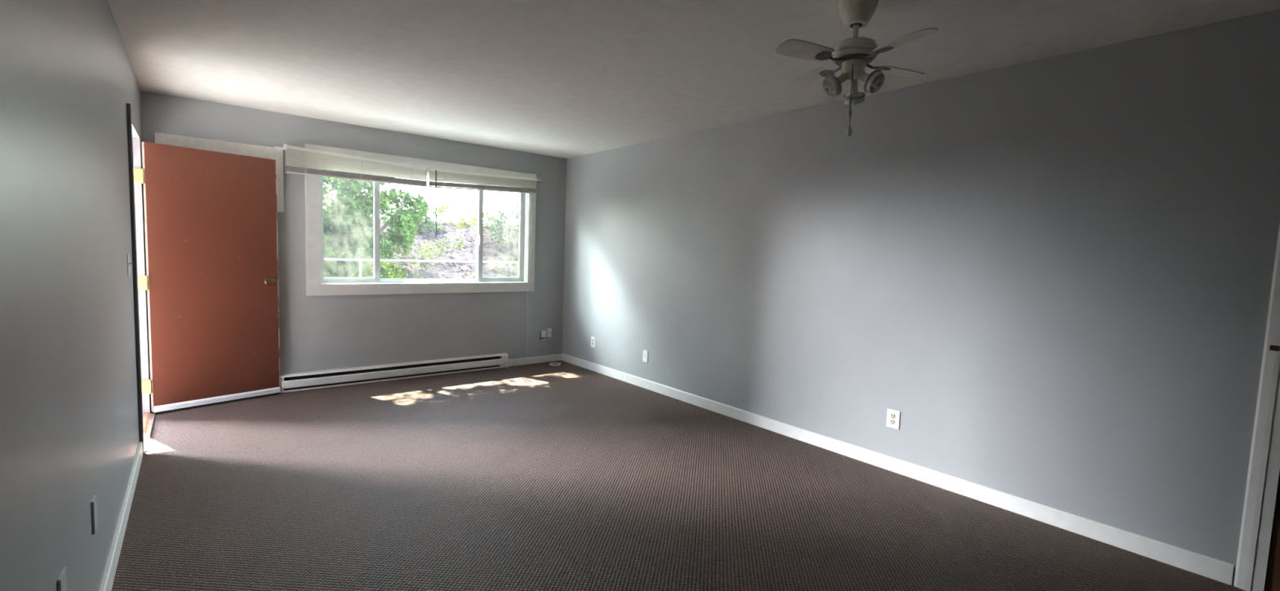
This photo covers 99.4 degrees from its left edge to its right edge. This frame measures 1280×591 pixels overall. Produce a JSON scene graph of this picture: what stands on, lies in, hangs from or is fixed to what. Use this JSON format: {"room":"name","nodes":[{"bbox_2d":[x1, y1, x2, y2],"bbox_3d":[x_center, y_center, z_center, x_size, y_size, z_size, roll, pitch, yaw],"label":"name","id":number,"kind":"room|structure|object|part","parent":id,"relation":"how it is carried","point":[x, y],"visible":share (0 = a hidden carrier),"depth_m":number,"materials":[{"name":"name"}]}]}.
{"room":"empty living room","nodes":[
{"label":"empty living room","id":0,"kind":"room"},
{"bbox_2d":[0,0,151,590],"bbox_3d":[-0.756,0.079,0.318,0.200,2.420,9.833,-2,6,-39],"label":"wall","id":1,"kind":"structure","parent":0,"point":[69,420],"depth_m":1.51,"materials":[{"name":"paint"}]},
{"bbox_2d":[57,567,66,590],"bbox_3d":[-1.481,0.766,1.392,0.008,0.112,0.070,-2,6,-39],"label":"outlet","id":2,"kind":"object","parent":1,"relation":"attached to","point":[61,581],"visible":1,"depth_m":1.38,"materials":[{"name":"white plastic"}]},
{"bbox_2d":[90,494,97,534],"bbox_3d":[-1.845,0.740,1.837,0.008,0.112,0.070,-2,6,-39],"label":"outlet","id":3,"kind":"object","parent":1,"relation":"attached to","point":[94,502],"visible":1,"depth_m":1.82,"materials":[{"name":"white plastic"}]},
{"bbox_2d":[99,441,142,590],"bbox_3d":[-0.319,1.290,-0.003,0.014,0.088,8.585,-2,6,-39],"label":"baseboard","id":4,"kind":"structure","parent":1,"relation":"attached to","point":[107,583],"depth_m":2.37,"materials":[{"name":"white paint"}]},
{"bbox_2d":[126,253,132,275],"bbox_3d":[-2.813,-0.170,2.995,0.019,0.116,0.072,-2,6,-39],"label":"light switch","id":5,"kind":"object","parent":1,"relation":"attached to","point":[127,255],"visible":1,"depth_m":2.97,"materials":[{"name":"white plastic"}]},
{"bbox_3d":[-2.819,-0.170,2.990,0.005,0.116,0.072,-2,6,-39],"label":"plate","id":6,"kind":"part","parent":5,"relation":"part of","materials":[{"name":"white plastic"}]},
{"bbox_2d":[126,102,150,455],"bbox_3d":[-3.396,-0.108,3.550,0.217,2.098,1.012,-2,6,-39],"label":"door frame","id":7,"kind":"structure","parent":1,"relation":"attached to","point":[135,137],"depth_m":3.90,"materials":[{"name":"paint"}]},
{"bbox_2d":[133,141,279,413],"bbox_3d":[-3.374,-0.126,4.276,0.111,2.004,0.956,5,6,37],"label":"door","id":8,"kind":"structure","parent":7,"relation":"attached to","point":[211,282],"depth_m":4.27,"materials":[{"name":"red paint"}]},
{"bbox_3d":[-3.118,-0.117,4.583,0.067,0.068,0.068,5,6,37],"label":"knob","id":9,"kind":"part","parent":8,"relation":"part of","materials":[{"name":"brown metal"}]},
{"bbox_2d":[140,90,566,374],"bbox_3d":[-2.391,-0.380,5.395,4.123,2.420,0.130,-2,6,-39],"label":"wall","id":10,"kind":"structure","parent":0,"point":[317,332],"depth_m":5.26,"materials":[{"name":"paint"}]},
{"bbox_2d":[154,132,274,159],"bbox_3d":[-3.406,-1.182,4.378,0.760,0.137,0.019,-2,6,-39],"label":"trim board","id":11,"kind":"object","parent":10,"relation":"attached to","point":[246,149],"visible":0.58,"depth_m":4.36,"materials":[{"name":"white paint"}]},
{"bbox_2d":[274,146,284,212],"bbox_3d":[-3.094,-0.993,4.652,0.061,0.551,0.022,-2,6,-39],"label":"trim board","id":12,"kind":"object","parent":10,"relation":"attached to","point":[278,151],"visible":0.84,"depth_m":4.65,"materials":[{"name":"white paint"}]},
{"bbox_2d":[280,352,508,392],"bbox_3d":[-2.351,0.753,5.423,2.198,0.160,0.066,-2,6,-39],"label":"baseboard heater","id":13,"kind":"object","parent":10,"relation":"attached to","point":[292,382],"visible":1,"depth_m":5.31,"materials":[{"name":"metal"}]},
{"bbox_2d":[304,143,536,295],"bbox_3d":[-2.123,-0.695,5.570,2.266,1.338,0.148,-2,6,-39],"label":"window","id":14,"kind":"structure","parent":10,"relation":"in","point":[317,284],"depth_m":5.32,"materials":[{"name":"white paint"}]},
{"bbox_3d":[-2.716,-0.680,5.112,0.492,1.084,0.024,-2,6,-39],"label":"sash","id":15,"kind":"part","parent":14,"relation":"part of","materials":[{"name":"clear glass"}]},
{"bbox_2d":[283,143,428,223],"bbox_3d":[-2.579,-0.999,5.013,1.194,0.600,0.082,-2,6,-39],"label":"mini blind","id":16,"kind":"object","parent":14,"relation":"attached to","point":[378,168],"visible":1,"depth_m":4.93,"materials":[{"name":"white paint"}]},
{"bbox_3d":[-2.563,-1.066,4.994,1.181,0.016,0.025,-2,6,-39],"label":"rail","id":17,"kind":"part","parent":16,"relation":"part of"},
{"bbox_3d":[-2.536,-0.525,5.255,0.014,0.120,0.010,-2,6,-39],"label":"sash pull","id":18,"kind":"part","parent":14,"relation":"part of","materials":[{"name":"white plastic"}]},
{"bbox_3d":[-2.161,-0.700,5.608,1.088,1.084,0.024,-2,6,-39],"label":"fixed sash","id":19,"kind":"part","parent":14,"relation":"part of","materials":[{"name":"clear glass"}]},
{"bbox_2d":[426,167,537,365],"bbox_3d":[-1.675,-0.250,5.833,1.199,2.134,0.087,-2,6,-39],"label":"mini blind","id":20,"kind":"object","parent":14,"relation":"attached to","point":[458,180],"visible":0.96,"depth_m":5.69,"materials":[{"name":"white paint"}]},
{"bbox_3d":[-1.635,-1.118,5.751,1.186,0.062,0.025,-2,6,-39],"label":"rail","id":21,"kind":"part","parent":20,"relation":"part of","materials":[{"name":"white plastic"}]},
{"bbox_3d":[-1.272,-0.243,6.166,0.115,2.096,0.069,-2,6,-39],"label":"lift cord","id":22,"kind":"part","parent":20,"relation":"part of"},
{"bbox_3d":[-1.554,-0.715,6.064,0.525,1.084,0.024,-2,6,-39],"label":"sash","id":23,"kind":"part","parent":14,"relation":"part of","materials":[{"name":"white plastic"}]},
{"bbox_2d":[507,353,561,366],"bbox_3d":[-1.232,0.758,6.377,0.738,0.079,0.014,-2,6,-39],"label":"baseboard","id":24,"kind":"structure","parent":10,"relation":"attached to","point":[516,362],"depth_m":6.36,"materials":[{"name":"white paint"}]},
{"bbox_2d":[540,330,548,360],"bbox_3d":[-1.129,0.604,6.431,0.115,0.375,0.036,0,5,-23],"label":"box","id":25,"kind":"object","parent":10,"relation":"attached to","point":[543,333],"visible":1,"depth_m":6.40,"materials":[{"name":"white plastic"}]},
{"bbox_2d":[546,328,551,337],"bbox_3d":[-1.079,0.445,6.467,0.060,0.108,0.016,-2,6,-39],"label":"cable plate","id":26,"kind":"object","parent":10,"relation":"attached to","point":[548,330],"visible":1,"depth_m":6.47,"materials":[{"name":"white plastic"}]},
{"bbox_2d":[111,360,1245,590],"bbox_3d":[0.739,1.302,1.633,4.123,0.120,10.163,-2,6,-39],"label":"floor","id":27,"kind":"structure","parent":0,"point":[542,476],"depth_m":2.82,"materials":[{"name":"carpet"}]},
{"bbox_2d":[142,412,155,452],"bbox_3d":[-3.443,0.936,3.655,0.230,0.038,0.940,-2,6,-39],"label":"threshold","id":28,"kind":"object","parent":27,"relation":"on","point":[148,418],"visible":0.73,"depth_m":3.78,"materials":[{"name":"metal"}]},
{"bbox_2d":[549,361,561,365],"bbox_3d":[-0.961,0.799,6.354,0.133,0.015,0.206,6,6,43],"label":"cable coil","id":29,"kind":"object","parent":27,"relation":"on","point":[551,363],"visible":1,"depth_m":6.36,"materials":[{"name":"white plastic"}]},
{"bbox_2d":[107,0,1279,158],"bbox_3d":[0.828,-1.228,1.433,4.123,0.120,10.163,-2,6,-39],"label":"ceiling","id":30,"kind":"structure","parent":0,"point":[560,78],"depth_m":2.97,"materials":[{"name":"paint"}]},
{"bbox_2d":[775,0,938,136],"bbox_3d":[0.900,-0.949,2.292,0.577,0.566,0.577,4,5,22],"label":"ceiling fan","id":31,"kind":"object","parent":30,"relation":"hanging from","point":[852,55],"visible":1,"depth_m":2.24,"materials":[{"name":"metal"}]},
{"bbox_3d":[0.662,-0.989,2.189,0.240,0.027,0.108,0,5,-23],"label":"fan blade","id":32,"kind":"part","parent":31,"relation":"part of","materials":[{"name":"white wood"}]},
{"bbox_3d":[0.801,-1.011,2.528,0.108,0.027,0.240,0,5,-23],"label":"fan blade","id":33,"kind":"part","parent":31,"relation":"part of","materials":[{"name":"white wood"}]},
{"bbox_2d":[824,81,835,93],"bbox_3d":[0.803,-0.878,2.285,0.051,0.050,0.034,1,5,-8],"label":"bulb socket","id":34,"kind":"object","parent":31,"relation":"attached to","point":[829,86],"depth_m":2.28,"materials":[{"name":"white plastic"}]},
{"bbox_3d":[0.855,-0.917,2.289,0.081,0.074,0.034,1,5,-7],"label":"light arm","id":35,"kind":"part","parent":31,"relation":"part of","materials":[{"name":"metal"}]},
{"bbox_3d":[0.873,-0.685,2.262,0.018,0.043,0.018,-2,6,-39],"label":"chain pull","id":36,"kind":"part","parent":31,"relation":"part of","materials":[{"name":"white plastic"}]},
{"bbox_3d":[0.872,-0.762,2.258,0.018,0.043,0.018,-2,6,-39],"label":"chain pull","id":37,"kind":"part","parent":31,"relation":"part of","materials":[{"name":"white plastic"}]},
{"bbox_3d":[0.876,-0.832,2.253,0.004,0.255,0.009,-2,6,-39],"label":"pull chain","id":38,"kind":"part","parent":31,"relation":"part of","materials":[{"name":"grey metal"}]},
{"bbox_3d":[0.876,-0.871,2.251,0.003,0.178,0.007,4,5,20],"label":"pull chain","id":39,"kind":"part","parent":31,"relation":"part of","materials":[{"name":"grey metal"}]},
{"bbox_3d":[0.902,-0.989,2.289,0.148,0.013,0.148,-2,6,-39],"label":"rotor plate","id":40,"kind":"part","parent":31,"relation":"part of","materials":[{"name":"grey metal"}]},
{"bbox_3d":[0.917,-0.910,2.329,0.034,0.087,0.068,5,5,29],"label":"light arm","id":41,"kind":"part","parent":31,"relation":"part of","materials":[{"name":"metal"}]},
{"bbox_3d":[0.929,-0.914,2.261,0.036,0.071,0.082,-2,6,-39],"label":"light arm","id":42,"kind":"part","parent":31,"relation":"part of","materials":[{"name":"metal"}]},
{"bbox_2d":[871,77,882,88],"bbox_3d":[0.964,-0.873,2.224,0.035,0.049,0.050,-2,6,-39],"label":"bulb socket","id":43,"kind":"object","parent":31,"relation":"attached to","point":[877,82],"depth_m":2.22,"materials":[{"name":"white plastic"}]},
{"bbox_3d":[1.141,-0.988,2.390,0.240,0.027,0.108,0,5,-23],"label":"fan blade","id":44,"kind":"part","parent":31,"relation":"part of","materials":[{"name":"white wood"}]},
{"bbox_3d":[1.002,-0.966,2.050,0.108,0.027,0.240,0,5,-23],"label":"fan blade","id":45,"kind":"part","parent":31,"relation":"part of","materials":[{"name":"white wood"}]},
{"bbox_2d":[562,8,1279,590],"bbox_3d":[2.279,-0.011,2.803,0.200,2.420,9.833,-2,6,-39],"label":"wall","id":46,"kind":"structure","parent":0,"point":[1056,272],"depth_m":3.01,"materials":[{"name":"paint"}]},
{"bbox_2d":[591,336,595,347],"bbox_3d":[-0.528,0.520,6.085,0.009,0.116,0.072,-2,6,-39],"label":"outlet","id":47,"kind":"object","parent":46,"relation":"attached to","point":[593,339],"visible":1,"depth_m":6.08,"materials":[{"name":"white plastic"}]},
{"bbox_2d":[642,350,648,362],"bbox_3d":[0.053,0.603,5.376,0.012,0.116,0.072,-2,6,-39],"label":"phone jack","id":48,"kind":"object","parent":46,"relation":"attached to","point":[645,358],"visible":1,"depth_m":5.37,"materials":[{"name":"white plastic"}]},
{"bbox_2d":[886,408,900,429],"bbox_3d":[1.619,0.790,3.472,0.009,0.116,0.082,-2,6,-39],"label":"outlet","id":49,"kind":"object","parent":46,"relation":"attached to","point":[892,416],"visible":1,"depth_m":3.47,"materials":[{"name":"white plastic"}]},
{"bbox_2d":[889,419,895,424],"bbox_3d":[1.616,0.810,3.472,0.002,0.033,0.033,-2,6,-39],"label":"receptacle","id":50,"kind":"object","parent":49,"relation":"attached to","point":[891,421],"depth_m":3.47,"materials":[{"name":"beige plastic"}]},
{"bbox_2d":[890,413,895,418],"bbox_3d":[1.618,0.771,3.469,0.002,0.033,0.033,-2,6,-39],"label":"receptacle","id":51,"kind":"object","parent":49,"relation":"attached to","point":[892,415],"depth_m":3.47,"materials":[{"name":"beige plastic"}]},
{"bbox_2d":[561,353,1234,585],"bbox_3d":[0.804,0.976,4.470,0.014,0.088,5.535,-2,6,-39],"label":"baseboard","id":52,"kind":"structure","parent":46,"relation":"attached to","point":[1194,562],"depth_m":3.11,"materials":[{"name":"white paint"}]},
{"bbox_2d":[1233,222,1279,590],"bbox_3d":[2.895,0.239,1.885,0.021,2.110,0.958,-2,6,-39],"label":"door frame","id":53,"kind":"structure","parent":46,"relation":"attached to","point":[1264,468],"depth_m":2.26,"materials":[{"name":"white paint"}]},
{"bbox_3d":[2.604,0.216,2.227,0.006,0.022,0.027,-2,6,-39],"label":"strike plate","id":54,"kind":"part","parent":53,"relation":"part of","materials":[{"name":"brown metal"}]},
{"bbox_2d":[1264,475,1279,590],"bbox_3d":[2.900,0.266,1.880,0.100,2.033,0.804,-2,6,-39],"label":"door","id":55,"kind":"structure","parent":46,"relation":"in","point":[1272,583],"depth_m":2.25,"materials":[{"name":"brown paint"}]},
{"label":"outside","id":56,"kind":"structure","parent":0,"visible":0},
{"bbox_2d":[325,214,519,279],"bbox_3d":[-7.757,-0.586,11.032,34.000,2.566,12.000,-2,6,-39],"label":"bank","id":57,"kind":"object","parent":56,"point":[455,243],"visible":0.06,"depth_m":11.10,"materials":[{"name":"soil"}]},
{"bbox_2d":[322,165,429,279],"bbox_3d":[-5.219,-1.344,9.074,3.301,3.164,2.121,-2,6,-39],"label":"leafy tree","id":58,"kind":"object","parent":57,"relation":"on","point":[346,218],"visible":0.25,"depth_m":8.95,"materials":[{"name":"green plant"}]},
{"bbox_2d":[350,261,408,279],"bbox_3d":[-4.064,-0.087,8.323,0.996,0.921,0.757,-2,6,-39],"label":"shrub","id":59,"kind":"object","parent":57,"relation":"on","point":[384,264],"visible":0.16,"depth_m":8.32,"materials":[{"name":"green plant"}]},
{"bbox_2d":[402,205,445,234],"bbox_3d":[-4.820,-1.621,11.969,1.088,0.879,0.838,-2,6,-39],"label":"shrub","id":60,"kind":"object","parent":57,"relation":"on","point":[428,219],"visible":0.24,"depth_m":11.80,"materials":[{"name":"green plant"}]},
{"bbox_2d":[418,244,442,257],"bbox_3d":[-4.101,-0.744,10.837,0.768,0.518,0.601,-2,6,-39],"label":"shrub","id":61,"kind":"object","parent":57,"relation":"on","point":[428,246],"visible":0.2,"depth_m":10.66,"materials":[{"name":"green plant"}]},
{"bbox_2d":[428,204,471,227],"bbox_3d":[-4.528,-1.798,12.992,1.008,0.766,0.767,-2,6,-39],"label":"shrub","id":62,"kind":"object","parent":57,"relation":"on","point":[443,208],"visible":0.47,"depth_m":12.98,"materials":[{"name":"green plant"}]},
{"bbox_2d":[468,211,500,229],"bbox_3d":[-3.926,-1.815,13.726,0.873,0.631,0.804,-2,6,-39],"label":"shrub","id":63,"kind":"object","parent":57,"relation":"on","point":[474,221],"visible":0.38,"depth_m":13.62,"materials":[{"name":"green plant"}]},
{"bbox_2d":[488,204,519,248],"bbox_3d":[-2.665,-1.562,12.287,1.508,1.430,0.982,-2,6,-39],"label":"shrub","id":64,"kind":"object","parent":57,"relation":"on","point":[500,224],"visible":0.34,"depth_m":12.04,"materials":[{"name":"green plant"}]},
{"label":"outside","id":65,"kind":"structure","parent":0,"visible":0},
{"bbox_3d":[0.353,1.295,2.378,11.500,0.150,11.800,-2,6,-39],"label":"walkway","id":66,"kind":"object","parent":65,"visible":0},
{"bbox_2d":[324,257,518,277],"bbox_3d":[-3.230,0.142,6.713,11.300,1.212,0.026,-2,6,-39],"label":"railing","id":67,"kind":"object","parent":66,"relation":"on","point":[360,260],"visible":0.12,"depth_m":6.87,"materials":[{"name":"white metal"}]},
{"bbox_3d":[-3.389,0.161,6.584,0.026,1.184,0.026,-2,6,-39],"label":"post","id":68,"kind":"part","parent":67,"relation":"part of","materials":[{"name":"white metal"}]},
{"bbox_3d":[-3.209,-0.440,6.667,11.300,0.042,0.024,-2,6,-39],"label":"rail","id":69,"kind":"part","parent":67,"relation":"part of","materials":[{"name":"white metal"}]}
]}

